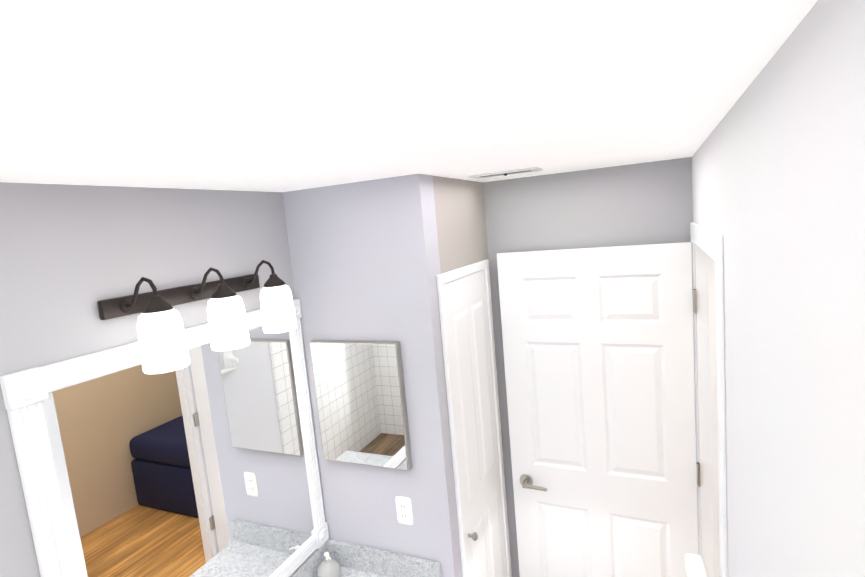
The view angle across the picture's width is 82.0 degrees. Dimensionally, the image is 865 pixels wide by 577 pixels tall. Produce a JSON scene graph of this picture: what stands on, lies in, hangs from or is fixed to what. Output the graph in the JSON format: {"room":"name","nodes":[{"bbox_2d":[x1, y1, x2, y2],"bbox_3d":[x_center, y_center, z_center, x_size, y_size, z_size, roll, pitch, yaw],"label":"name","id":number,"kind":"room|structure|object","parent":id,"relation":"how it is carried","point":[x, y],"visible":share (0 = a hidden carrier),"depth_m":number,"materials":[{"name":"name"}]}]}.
{"room":"bathroom","nodes":[
{"label":"bathroom","id":0,"kind":"room"},
{"bbox_2d":[0,182,294,576],"bbox_3d":[-1.129,1.019,0.811,0.120,2.379,3.173,-2,8,24],"label":"wall","id":1,"kind":"structure","parent":0,"point":[71,256],"depth_m":1.29,"materials":[{"name":"paint"}]},
{"bbox_2d":[0,299,328,576],"bbox_3d":[-0.696,0.633,1.615,0.034,1.043,1.010,-2,8,24],"label":"mirror","id":2,"kind":"object","parent":1,"relation":"attached to","point":[204,463],"visible":0.9,"depth_m":1.48,"materials":[{"name":"white mirror"}]},
{"bbox_2d":[97,260,296,373],"bbox_3d":[-0.665,0.057,1.522,0.199,0.245,0.570,-2,8,24],"label":"sconce","id":3,"kind":"object","parent":1,"relation":"attached to","point":[162,340],"visible":1,"depth_m":1.46,"materials":[{"name":"white glass"}]},
{"bbox_2d":[282,174,462,576],"bbox_3d":[-0.192,0.778,2.045,0.597,2.379,0.120,-2,8,24],"label":"wall","id":4,"kind":"structure","parent":0,"point":[365,260],"depth_m":1.89,"materials":[{"name":"paint"}]},
{"bbox_2d":[309,340,411,470],"bbox_3d":[-0.285,0.450,1.945,0.395,0.500,0.032,-2,8,24],"label":"medicine cabinet mirror","id":5,"kind":"object","parent":4,"relation":"attached to","point":[361,400],"visible":1,"depth_m":1.92,"materials":[{"name":"grey mirror"}]},
{"bbox_2d":[395,496,412,524],"bbox_3d":[-0.112,0.873,1.955,0.070,0.115,0.008,-2,8,24],"label":"outlet","id":6,"kind":"object","parent":4,"relation":"attached to","point":[404,510],"visible":1,"depth_m":1.95,"materials":[{"name":"white plastic"}]},
{"bbox_2d":[0,0,817,191],"bbox_3d":[0.723,-0.460,1.359,3.140,0.080,6.090,-2,8,24],"label":"ceiling","id":7,"kind":"structure","parent":0,"point":[266,95],"depth_m":0.63,"materials":[{"name":"paint"}]},
{"bbox_2d":[468,167,542,178],"bbox_3d":[0.286,-0.449,1.950,0.270,0.012,0.120,-2,8,24],"label":"ceiling vent","id":8,"kind":"object","parent":7,"relation":"in","point":[508,172],"visible":1,"depth_m":1.93,"materials":[{"name":"white metal"}]},
{"bbox_2d":[433,176,511,569],"bbox_3d":[0.194,0.708,2.328,0.120,2.379,0.721,-2,8,24],"label":"wall","id":9,"kind":"structure","parent":0,"point":[461,221],"depth_m":2.07,"materials":[{"name":"paint"}]},
{"bbox_2d":[436,259,511,576],"bbox_3d":[0.228,0.902,2.223,0.018,2.015,0.595,-2,8,24],"label":"trim","id":10,"kind":"structure","parent":9,"relation":"attached to","point":[449,276],"depth_m":1.96,"materials":[{"name":"white wood"}]},
{"bbox_2d":[444,269,507,576],"bbox_3d":[0.242,0.919,2.208,0.050,1.967,0.515,-2,8,24],"label":"closet door","id":11,"kind":"structure","parent":9,"relation":"in","point":[466,303],"depth_m":2.15,"materials":[{"name":"white wood"}]},
{"bbox_2d":[483,157,692,576],"bbox_3d":[0.826,0.646,2.371,1.004,2.379,0.120,-2,8,24],"label":"wall","id":12,"kind":"structure","parent":0,"point":[646,203],"depth_m":2.22,"materials":[{"name":"paint"}]},
{"bbox_2d":[692,156,694,222],"bbox_3d":[1.188,0.649,2.095,0.120,2.379,0.090,-2,8,24],"label":"wall","id":13,"kind":"structure","parent":0,"point":[693,189],"depth_m":1.98,"materials":[{"name":"paint"}]},
{"bbox_2d":[693,0,864,576],"bbox_3d":[0.434,0.934,0.389,0.120,2.379,3.684,-2,8,24],"label":"wall","id":14,"kind":"structure","parent":0,"point":[791,127],"depth_m":0.58,"materials":[{"name":"paint"}]},
{"bbox_2d":[685,553,707,576],"bbox_3d":[0.512,0.700,0.858,0.104,0.182,0.677,-2,8,24],"label":"towel rail","id":15,"kind":"object","parent":14,"relation":"attached to","point":[694,565],"visible":1,"depth_m":1.12,"materials":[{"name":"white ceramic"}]},
{"bbox_2d":[690,222,727,576],"bbox_3d":[1.019,0.846,1.703,0.144,2.118,0.950,-2,8,24],"label":"door frame","id":16,"kind":"structure","parent":14,"relation":"attached to","point":[707,244],"depth_m":1.99,"materials":[{"name":"white wood"}]},
{"bbox_2d":[497,242,700,576],"bbox_3d":[0.755,0.832,2.272,0.822,2.030,0.107,-2,8,26],"label":"door","id":17,"kind":"structure","parent":16,"relation":"attached to","point":[598,346],"depth_m":2.23,"materials":[{"name":"white wood"}]},
{"bbox_3d":[-0.202,2.148,0.989,1.601,0.060,3.894,-2,8,24],"label":"floor","id":18,"kind":"structure","parent":0,"visible":0},
{"bbox_2d":[290,539,441,576],"bbox_3d":[-0.370,1.591,1.638,0.551,0.908,0.999,-2,8,24],"label":"bathroom vanity","id":19,"kind":"object","parent":18,"relation":"on","point":[353,560],"visible":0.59,"depth_m":2.03,"materials":[{"name":"white stone"}]},
{"bbox_2d":[317,552,339,576],"bbox_3d":[-0.424,1.129,2.024,0.094,0.115,0.094,-2,8,24],"label":"soap dispenser","id":20,"kind":"object","parent":19,"relation":"on","point":[328,566],"visible":1,"depth_m":2.00,"materials":[{"name":"grey ceramic"}]}
]}

